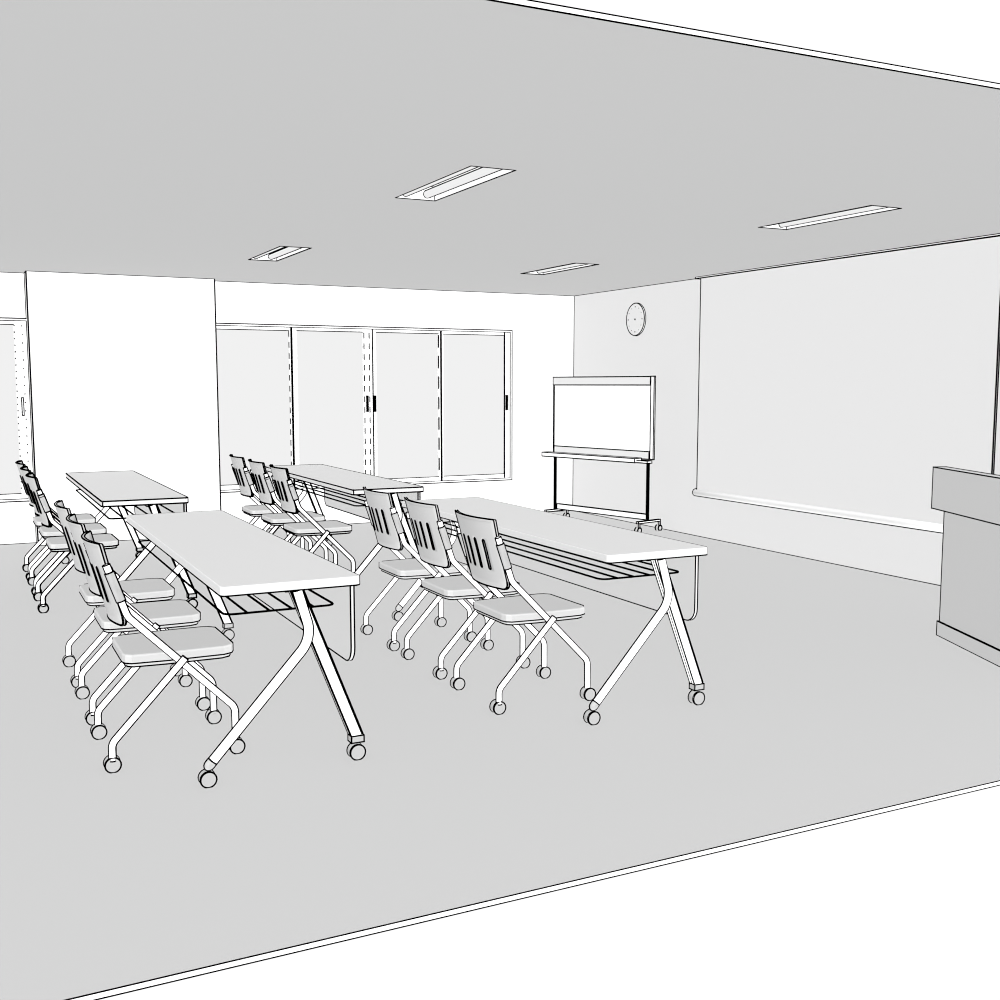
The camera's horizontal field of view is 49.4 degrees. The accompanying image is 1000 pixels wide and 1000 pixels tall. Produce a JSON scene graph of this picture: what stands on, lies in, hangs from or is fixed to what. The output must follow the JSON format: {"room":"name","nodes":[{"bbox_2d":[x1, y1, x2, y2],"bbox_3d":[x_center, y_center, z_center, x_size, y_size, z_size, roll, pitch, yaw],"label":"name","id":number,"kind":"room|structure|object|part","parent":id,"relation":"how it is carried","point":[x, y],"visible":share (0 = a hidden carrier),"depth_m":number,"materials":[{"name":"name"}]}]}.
{"room":"seminar room","nodes":[
{"label":"seminar room","id":0,"kind":"room"},
{"bbox_2d":[0,272,573,544],"bbox_3d":[-3.319,-0.902,10.690,9.523,2.512,0.126,-3,7,-26],"label":"wall","id":1,"kind":"structure","parent":0,"point":[542,325],"depth_m":11.99,"materials":[{"name":"white paint"}]},
{"bbox_2d":[0,317,33,502],"bbox_3d":[-5.871,-0.757,9.401,3.402,1.697,0.124,-3,7,-26],"label":"window","id":2,"kind":"structure","parent":1,"relation":"in","point":[19,324],"depth_m":10.10,"materials":[{"name":"white metal"}]},
{"bbox_3d":[-4.432,-0.868,10.107,0.026,0.175,0.024,-3,7,-26],"label":"handle","id":3,"kind":"part","parent":2,"relation":"part of","materials":[{"name":"white metal"}]},
{"bbox_2d":[216,323,512,492],"bbox_3d":[-1.420,-0.993,11.614,3.435,1.697,0.124,-3,7,-26],"label":"window","id":4,"kind":"structure","parent":1,"relation":"in","point":[368,332],"depth_m":11.63,"materials":[{"name":"white metal"}]},
{"bbox_3d":[-2.541,-0.935,11.071,0.880,1.641,0.038,-3,7,-26],"label":"sash","id":5,"kind":"part","parent":4,"relation":"part of","materials":[{"name":"white metal"}]},
{"bbox_3d":[-1.757,-0.972,11.419,0.885,1.653,0.041,-3,7,-26],"label":"sash","id":6,"kind":"part","parent":4,"relation":"part of","materials":[{"name":"white glass"}]},
{"bbox_3d":[-1.409,-1.024,11.570,0.026,0.175,0.024,-3,7,-26],"label":"handle","id":7,"kind":"part","parent":4,"relation":"part of","materials":[{"name":"black metal"}]},
{"bbox_3d":[-1.333,-1.028,11.607,0.026,0.175,0.024,-3,7,-26],"label":"handle","id":8,"kind":"part","parent":4,"relation":"part of","materials":[{"name":"black metal"}]},
{"bbox_3d":[-1.002,-1.012,11.794,0.809,1.653,0.041,-3,7,-26],"label":"sash","id":9,"kind":"part","parent":4,"relation":"part of","materials":[{"name":"white glass"}]},
{"bbox_3d":[-0.300,-1.054,12.184,0.860,1.650,0.039,-3,7,-26],"label":"sash","id":10,"kind":"part","parent":4,"relation":"part of","materials":[{"name":"white glass"}]},
{"bbox_3d":[0.076,-1.107,12.348,0.026,0.175,0.024,-3,7,-26],"label":"handle","id":11,"kind":"part","parent":4,"relation":"part of","materials":[{"name":"black metal"}]},
{"bbox_2d":[0,511,999,999],"bbox_3d":[-1.459,0.744,7.128,9.520,0.021,8.437,-3,7,-26],"label":"floor","id":12,"kind":"structure","parent":0,"point":[832,692],"depth_m":4.39,"materials":[{"name":"grey carpet"}]},
{"bbox_2d":[15,460,95,578],"bbox_3d":[-3.471,0.139,8.540,0.573,0.898,0.501,-3,7,-26],"label":"chair","id":13,"kind":"object","parent":12,"relation":"on","point":[82,518],"visible":0.38,"depth_m":8.46,"materials":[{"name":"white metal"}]},
{"bbox_3d":[-3.665,-0.126,8.416,0.141,0.344,0.427,-3,7,-26],"label":"backrest","id":14,"kind":"part","parent":13,"relation":"part of","materials":[{"name":"grey plastic"}]},
{"bbox_3d":[-3.428,0.157,8.561,0.442,0.044,0.408,-3,7,-26],"label":"seat","id":15,"kind":"part","parent":13,"relation":"part of","materials":[{"name":"grey plastic"}]},
{"bbox_2d":[20,466,106,594],"bbox_3d":[-3.177,0.201,7.955,0.573,0.898,0.501,-3,7,-26],"label":"chair","id":16,"kind":"object","parent":12,"relation":"on","point":[96,528],"visible":0.46,"depth_m":7.82,"materials":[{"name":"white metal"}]},
{"bbox_3d":[-3.370,-0.064,7.831,0.141,0.344,0.427,-3,7,-26],"label":"backrest","id":17,"kind":"part","parent":16,"relation":"part of","materials":[{"name":"white plastic"}]},
{"bbox_3d":[-3.134,0.220,7.976,0.442,0.044,0.408,-3,7,-26],"label":"seat","id":18,"kind":"part","parent":16,"relation":"part of","materials":[{"name":"grey plastic"}]},
{"bbox_2d":[25,472,119,612],"bbox_3d":[-2.883,0.264,7.370,0.573,0.898,0.501,-3,7,-26],"label":"chair","id":19,"kind":"object","parent":12,"relation":"on","point":[55,543],"visible":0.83,"depth_m":7.16,"materials":[{"name":"grey plastic"}]},
{"bbox_3d":[-3.076,-0.001,7.245,0.141,0.344,0.427,-3,7,-26],"label":"backrest","id":20,"kind":"part","parent":19,"relation":"part of","materials":[{"name":"white plastic"}]},
{"bbox_3d":[-2.839,0.282,7.391,0.442,0.044,0.408,-3,7,-26],"label":"seat","id":21,"kind":"part","parent":19,"relation":"part of","materials":[{"name":"grey plastic"}]},
{"bbox_2d":[54,500,181,687],"bbox_3d":[-1.980,0.451,5.624,0.568,0.892,0.496,-3,7,-26],"label":"chair","id":22,"kind":"object","parent":12,"relation":"on","point":[149,589],"visible":0.53,"depth_m":5.52,"materials":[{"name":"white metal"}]},
{"bbox_3d":[-2.174,0.185,5.499,0.136,0.337,0.421,-3,7,-26],"label":"backrest","id":23,"kind":"part","parent":22,"relation":"part of","materials":[{"name":"white plastic"}]},
{"bbox_3d":[-1.937,0.469,5.645,0.437,0.040,0.403,-3,7,-26],"label":"seat","id":24,"kind":"part","parent":22,"relation":"part of","materials":[{"name":"grey plastic"}]},
{"bbox_2d":[24,271,221,545],"bbox_3d":[-3.565,-0.870,10.393,1.692,2.512,0.240,-3,7,-26],"label":"wall pillar","id":25,"kind":"structure","parent":12,"relation":"on","point":[123,369],"depth_m":10.25,"materials":[{"name":"white paint"}]},
{"bbox_2d":[61,470,197,611],"bbox_3d":[-2.843,0.253,8.135,0.665,0.757,2.471,-3,7,-26],"label":"folding table","id":26,"kind":"object","parent":12,"relation":"on","point":[108,489],"visible":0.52,"depth_m":7.59,"materials":[{"name":"grey laminate"}]},
{"bbox_2d":[76,489,173,519],"bbox_3d":[-2.812,0.009,8.088,0.445,0.010,2.274,-3,7,-26],"label":"wire shelf","id":27,"kind":"object","parent":26,"relation":"attached to","point":[170,507],"depth_m":7.58,"materials":[{"name":"metal"}]},
{"bbox_3d":[-3.177,0.108,9.194,0.291,0.638,0.047,-3,7,-26],"label":"straight leg","id":28,"kind":"part","parent":26,"relation":"part of","materials":[{"name":"white metal"}]},
{"bbox_2d":[135,547,143,551],"bbox_3d":[-3.072,0.420,9.280,0.062,0.038,0.052,-3,7,-26],"label":"socket","id":29,"kind":"object","parent":26,"relation":"attached to","point":[138,549],"depth_m":9.26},
{"bbox_3d":[-2.585,0.071,8.209,0.026,0.333,2.261,-3,7,-26],"label":"modesty panel","id":30,"kind":"part","parent":26,"relation":"part of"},
{"bbox_3d":[-2.160,0.324,7.171,0.291,0.638,0.047,-3,7,-26],"label":"straight leg","id":31,"kind":"part","parent":26,"relation":"part of","materials":[{"name":"white metal"}]},
{"bbox_2d":[186,593,196,598],"bbox_3d":[-2.055,0.635,7.257,0.062,0.038,0.052,-3,7,-26],"label":"socket","id":32,"kind":"object","parent":26,"relation":"attached to","point":[188,595],"depth_m":7.24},
{"bbox_2d":[66,513,209,725],"bbox_3d":[-1.686,0.513,5.038,0.568,0.892,0.496,-3,7,-26],"label":"chair","id":33,"kind":"object","parent":12,"relation":"on","point":[162,615],"visible":0.75,"depth_m":4.95,"materials":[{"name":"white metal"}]},
{"bbox_3d":[-1.880,0.247,4.913,0.136,0.337,0.421,-3,7,-26],"label":"backrest","id":34,"kind":"part","parent":33,"relation":"part of","materials":[{"name":"white plastic"}]},
{"bbox_3d":[-1.643,0.531,5.060,0.437,0.040,0.403,-3,7,-26],"label":"seat","id":35,"kind":"part","parent":33,"relation":"part of","materials":[{"name":"grey plastic"}]},
{"bbox_2d":[81,530,245,773],"bbox_3d":[-1.392,0.575,4.453,0.568,0.892,0.496,-3,7,-26],"label":"chair","id":36,"kind":"object","parent":12,"relation":"on","point":[181,647],"visible":0.98,"depth_m":4.32,"materials":[{"name":"grey plastic"}]},
{"bbox_3d":[-1.586,0.310,4.328,0.136,0.337,0.421,-3,7,-26],"label":"backrest","id":37,"kind":"part","parent":36,"relation":"part of","materials":[{"name":"white plastic"}]},
{"bbox_3d":[-1.349,0.594,4.475,0.437,0.040,0.403,-3,7,-26],"label":"seat","id":38,"kind":"part","parent":36,"relation":"part of","materials":[{"name":"grey plastic"}]},
{"bbox_2d":[121,510,365,787],"bbox_3d":[-1.361,0.564,5.214,0.660,0.752,2.467,-3,7,-26],"label":"folding table","id":39,"kind":"object","parent":12,"relation":"on","point":[231,556],"visible":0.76,"depth_m":4.41,"materials":[{"name":"grey laminate"}]},
{"bbox_3d":[-1.695,0.420,6.273,0.286,0.634,0.042,-3,7,-26],"label":"straight leg","id":40,"kind":"part","parent":39,"relation":"part of","materials":[{"name":"white metal"}]},
{"bbox_2d":[222,622,233,628],"bbox_3d":[-1.590,0.731,6.359,0.058,0.033,0.048,-3,7,-26],"label":"socket","id":41,"kind":"object","parent":39,"relation":"attached to","point":[225,625],"depth_m":6.34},
{"bbox_2d":[138,540,333,615],"bbox_3d":[-1.331,0.321,5.167,0.443,0.008,2.274,-3,7,-26],"label":"wire shelf","id":42,"kind":"object","parent":39,"relation":"attached to","point":[310,605],"depth_m":4.30,"materials":[{"name":"metal"}]},
{"bbox_3d":[-1.085,0.381,5.297,0.021,0.330,2.257,-3,7,-26],"label":"modesty panel","id":43,"kind":"part","parent":39,"relation":"part of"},
{"bbox_3d":[-0.679,0.636,4.250,0.286,0.634,0.042,-3,7,-26],"label":"straight leg","id":44,"kind":"part","parent":39,"relation":"part of","materials":[{"name":"white metal"}]},
{"bbox_2d":[347,733,364,743],"bbox_3d":[-0.574,0.947,4.336,0.058,0.033,0.048,-3,7,-26],"label":"socket","id":45,"kind":"object","parent":39,"relation":"attached to","point":[353,738],"depth_m":4.32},
{"bbox_2d":[229,454,304,548],"bbox_3d":[-1.994,0.061,9.274,0.573,0.898,0.501,-3,7,-26],"label":"chair","id":46,"kind":"object","parent":12,"relation":"on","point":[243,477],"visible":0.62,"depth_m":9.07,"materials":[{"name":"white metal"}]},
{"bbox_3d":[-2.188,-0.205,9.150,0.141,0.344,0.427,-3,7,-26],"label":"backrest","id":47,"kind":"part","parent":46,"relation":"part of","materials":[{"name":"grey plastic"}]},
{"bbox_3d":[-1.951,0.079,9.296,0.442,0.044,0.408,-3,7,-26],"label":"seat","id":48,"kind":"part","parent":46,"relation":"part of","materials":[{"name":"grey plastic"}]},
{"bbox_2d":[248,459,328,559],"bbox_3d":[-1.700,0.123,8.689,0.573,0.898,0.501,-3,7,-26],"label":"chair","id":49,"kind":"object","parent":12,"relation":"on","point":[262,481],"visible":0.66,"depth_m":8.51,"materials":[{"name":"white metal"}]},
{"bbox_3d":[-1.894,-0.142,8.565,0.141,0.344,0.427,-3,7,-26],"label":"backrest","id":50,"kind":"part","parent":49,"relation":"part of","materials":[{"name":"grey plastic"}]},
{"bbox_3d":[-1.657,0.141,8.710,0.442,0.044,0.408,-3,7,-26],"label":"seat","id":51,"kind":"part","parent":49,"relation":"part of","materials":[{"name":"grey plastic"}]},
{"bbox_2d":[269,464,355,571],"bbox_3d":[-1.406,0.185,8.104,0.573,0.898,0.501,-3,7,-26],"label":"chair","id":52,"kind":"object","parent":12,"relation":"on","point":[285,488],"visible":0.7,"depth_m":7.94,"materials":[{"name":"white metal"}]},
{"bbox_3d":[-1.599,-0.080,7.979,0.141,0.344,0.427,-3,7,-26],"label":"backrest","id":53,"kind":"part","parent":52,"relation":"part of","materials":[{"name":"grey plastic"}]},
{"bbox_3d":[-1.363,0.204,8.125,0.442,0.044,0.408,-3,7,-26],"label":"seat","id":54,"kind":"part","parent":52,"relation":"part of","materials":[{"name":"grey plastic"}]},
{"bbox_2d":[266,464,423,587],"bbox_3d":[-1.352,0.174,8.876,0.665,0.757,2.471,-3,7,-26],"label":"folding table","id":55,"kind":"object","parent":12,"relation":"on","point":[343,488],"visible":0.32,"depth_m":8.55,"materials":[{"name":"white metal"}]},
{"bbox_3d":[-1.686,0.029,9.935,0.291,0.638,0.047,-3,7,-26],"label":"straight leg","id":56,"kind":"part","parent":55,"relation":"part of","materials":[{"name":"white metal"}]},
{"bbox_2d":[292,480,404,506],"bbox_3d":[-1.321,-0.070,8.829,0.445,0.010,2.274,-3,7,-26],"label":"wire shelf","id":57,"kind":"object","parent":55,"relation":"attached to","point":[401,496],"depth_m":8.46,"materials":[{"name":"white metal"}]},
{"bbox_3d":[-1.094,-0.009,8.950,0.026,0.333,2.261,-3,7,-26],"label":"modesty panel","id":58,"kind":"part","parent":55,"relation":"part of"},
{"bbox_3d":[-0.669,0.245,7.912,0.291,0.638,0.047,-3,7,-26],"label":"straight leg","id":59,"kind":"part","parent":55,"relation":"part of","materials":[{"name":"white metal"}]},
{"bbox_2d":[360,487,476,650],"bbox_3d":[-0.494,0.372,6.362,0.568,0.892,0.496,-3,7,-26],"label":"chair","id":60,"kind":"object","parent":12,"relation":"on","point":[384,518],"visible":0.97,"depth_m":6.19,"materials":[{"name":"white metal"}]},
{"bbox_3d":[-0.688,0.106,6.237,0.136,0.337,0.421,-3,7,-26],"label":"backrest","id":61,"kind":"part","parent":60,"relation":"part of","materials":[{"name":"white plastic"}]},
{"bbox_3d":[-0.451,0.390,6.384,0.437,0.040,0.403,-3,7,-26],"label":"seat","id":62,"kind":"part","parent":60,"relation":"part of","materials":[{"name":"grey plastic"}]},
{"bbox_2d":[401,497,530,679],"bbox_3d":[-0.200,0.434,5.777,0.568,0.892,0.496,-3,7,-26],"label":"chair","id":63,"kind":"object","parent":12,"relation":"on","point":[429,532],"visible":0.96,"depth_m":5.60,"materials":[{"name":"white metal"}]},
{"bbox_3d":[-0.394,0.169,5.652,0.136,0.337,0.421,-3,7,-26],"label":"backrest","id":64,"kind":"part","parent":63,"relation":"part of","materials":[{"name":"white plastic"}]},
{"bbox_3d":[-0.157,0.453,5.798,0.437,0.040,0.403,-3,7,-26],"label":"seat","id":65,"kind":"part","parent":63,"relation":"part of","materials":[{"name":"grey plastic"}]},
{"bbox_2d":[450,509,595,714],"bbox_3d":[0.094,0.497,5.192,0.568,0.892,0.496,-3,7,-26],"label":"chair","id":66,"kind":"object","parent":12,"relation":"on","point":[485,552],"visible":1,"depth_m":5.06,"materials":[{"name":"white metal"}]},
{"bbox_3d":[-0.100,0.231,5.067,0.136,0.337,0.421,-3,7,-26],"label":"backrest","id":67,"kind":"part","parent":66,"relation":"part of","materials":[{"name":"white plastic"}]},
{"bbox_3d":[0.137,0.515,5.213,0.437,0.040,0.403,-3,7,-26],"label":"seat","id":68,"kind":"part","parent":66,"relation":"part of","materials":[{"name":"grey plastic"}]},
{"bbox_2d":[72,781,999,999],"bbox_3d":[0.426,1.144,3.379,9.520,0.017,0.002,-3,7,-26],"label":"trim","id":69,"kind":"structure","parent":12,"relation":"attached to","point":[383,928],"depth_m":3.16,"materials":[{"name":"white paint"}]},
{"bbox_2d":[392,497,707,724],"bbox_3d":[0.130,0.485,5.955,0.660,0.752,2.467,-3,7,-26],"label":"folding table","id":70,"kind":"object","parent":12,"relation":"on","point":[660,574],"visible":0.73,"depth_m":5.30,"materials":[{"name":"white metal"}]},
{"bbox_3d":[-0.204,0.341,7.014,0.286,0.634,0.042,-3,7,-26],"label":"straight leg","id":71,"kind":"part","parent":70,"relation":"part of","materials":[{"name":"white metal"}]},
{"bbox_2d":[444,521,678,579],"bbox_3d":[0.161,0.242,5.909,0.443,0.008,2.274,-3,7,-26],"label":"wire shelf","id":72,"kind":"object","parent":70,"relation":"attached to","point":[657,574],"depth_m":5.23,"materials":[{"name":"black metal"}]},
{"bbox_3d":[0.406,0.302,6.038,0.021,0.330,2.257,-3,7,-26],"label":"modesty panel","id":73,"kind":"part","parent":70,"relation":"part of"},
{"bbox_3d":[0.812,0.557,4.992,0.286,0.634,0.042,-3,7,-26],"label":"straight leg","id":74,"kind":"part","parent":70,"relation":"part of","materials":[{"name":"white metal"}]},
{"bbox_2d":[689,683,704,690],"bbox_3d":[0.918,0.868,5.078,0.058,0.033,0.048,-3,7,-26],"label":"socket","id":75,"kind":"object","parent":70,"relation":"attached to","point":[692,686],"depth_m":5.06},
{"bbox_2d":[541,376,662,531],"bbox_3d":[1.046,-0.511,11.450,0.381,1.578,1.526,-5,8,-40],"label":"whiteboard","id":76,"kind":"object","parent":12,"relation":"on","point":[598,418],"visible":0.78,"depth_m":11.33,"materials":[{"name":"white paint"}]},
{"bbox_3d":[0.602,-0.889,11.928,0.045,0.754,0.025,-5,8,-40],"label":"frame","id":77,"kind":"part","parent":76,"relation":"part of","materials":[{"name":"white metal"}]},
{"bbox_3d":[0.608,-0.201,11.995,0.032,0.617,0.031,-5,8,-40],"label":"post","id":78,"kind":"part","parent":76,"relation":"part of","materials":[{"name":"black metal"}]},
{"bbox_2d":[541,451,641,462],"bbox_3d":[0.944,-0.453,11.467,0.112,0.055,1.376,-5,8,-40],"label":"tray","id":79,"kind":"object","parent":76,"relation":"on","point":[611,456],"depth_m":11.36,"materials":[{"name":"white metal"}]},
{"bbox_3d":[1.059,-0.502,11.437,0.053,0.090,1.388,-5,8,-40],"label":"rail","id":80,"kind":"part","parent":76,"relation":"part of","materials":[{"name":"white metal"}]},
{"bbox_3d":[1.055,-1.243,11.362,0.057,0.097,1.416,-5,8,-40],"label":"rail","id":81,"kind":"part","parent":76,"relation":"part of","materials":[{"name":"white metal"}]},
{"bbox_3d":[1.058,-0.868,11.399,0.024,0.682,1.393,-5,8,-40],"label":"board panel","id":82,"kind":"part","parent":76,"relation":"part of","materials":[{"name":"white paint"}]},
{"bbox_3d":[1.490,-0.092,10.977,0.032,0.617,0.031,-5,8,-40],"label":"post","id":83,"kind":"part","parent":76,"relation":"part of","materials":[{"name":"black metal"}]},
{"bbox_3d":[1.523,-0.818,10.854,0.031,0.841,0.055,-5,8,-40],"label":"frame","id":84,"kind":"part","parent":76,"relation":"part of","materials":[{"name":"white metal"}]},
{"bbox_2d":[931,466,999,666],"bbox_3d":[2.912,0.372,5.822,0.652,1.008,1.338,0,6,-3],"label":"lectern","id":85,"kind":"object","parent":12,"relation":"on","point":[969,500],"visible":1,"depth_m":6.05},
{"bbox_3d":[2.631,-0.003,5.766,0.088,0.251,1.338,0,6,-3],"label":"panel","id":86,"kind":"part","parent":85,"relation":"part of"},
{"bbox_2d":[0,0,999,295],"bbox_3d":[-1.460,-1.757,6.861,9.521,0.025,8.437,-3,7,-26],"label":"ceiling","id":87,"kind":"structure","parent":0,"point":[167,138],"depth_m":4.63,"materials":[{"name":"grey paint"}]},
{"bbox_2d":[252,247,307,260],"bbox_3d":[-1.733,-1.966,8.515,0.239,0.082,0.980,-3,7,-26],"label":"ceiling light","id":88,"kind":"object","parent":87,"relation":"attached to","point":[276,254],"visible":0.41,"depth_m":8.65,"materials":[{"name":"white metal"}]},
{"bbox_2d":[399,166,511,200],"bbox_3d":[-0.248,-1.651,5.561,0.238,0.080,0.978,-3,7,-26],"label":"ceiling light","id":89,"kind":"object","parent":87,"relation":"attached to","point":[471,176],"visible":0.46,"depth_m":5.64,"materials":[{"name":"white metal"}]},
{"bbox_2d":[528,264,591,273],"bbox_3d":[0.516,-2.086,9.634,0.240,0.083,0.981,-3,7,-26],"label":"ceiling light","id":90,"kind":"object","parent":87,"relation":"attached to","point":[571,266],"visible":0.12,"depth_m":9.74,"materials":[{"name":"white metal"}]},
{"bbox_2d":[499,0,999,87],"bbox_3d":[0.426,-1.359,3.112,9.520,0.017,0.002,-3,7,-26],"label":"trim","id":91,"kind":"structure","parent":87,"relation":"attached to","point":[523,2],"depth_m":3.26,"materials":[{"name":"white paint"}]},
{"bbox_2d":[765,206,896,228],"bbox_3d":[2.002,-1.770,6.679,0.238,0.080,0.979,-3,7,-26],"label":"ceiling light","id":92,"kind":"object","parent":87,"relation":"attached to","point":[870,209],"visible":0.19,"depth_m":6.74,"materials":[{"name":"white metal"}]},
{"bbox_2d":[572,279,999,585],"bbox_3d":[2.767,-0.725,9.032,0.127,2.512,8.326,-3,7,-26],"label":"wall","id":93,"kind":"structure","parent":0,"point":[667,348],"depth_m":10.86,"materials":[{"name":"white paint"}]},
{"bbox_2d":[626,303,645,335],"bbox_3d":[1.430,-1.899,11.443,0.032,0.348,0.348,-3,7,-26],"label":"wall clock","id":94,"kind":"object","parent":93,"relation":"attached to","point":[636,314],"visible":1,"depth_m":11.42,"materials":[{"name":"white plastic"}]},
{"bbox_2d":[692,233,999,533],"bbox_3d":[2.684,-0.918,8.940,0.101,2.106,3.506,-3,7,-26],"label":"projection screen","id":95,"kind":"object","parent":93,"relation":"attached to","point":[837,386],"visible":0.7,"depth_m":8.67,"materials":[{"name":"white fabric"}]}
]}

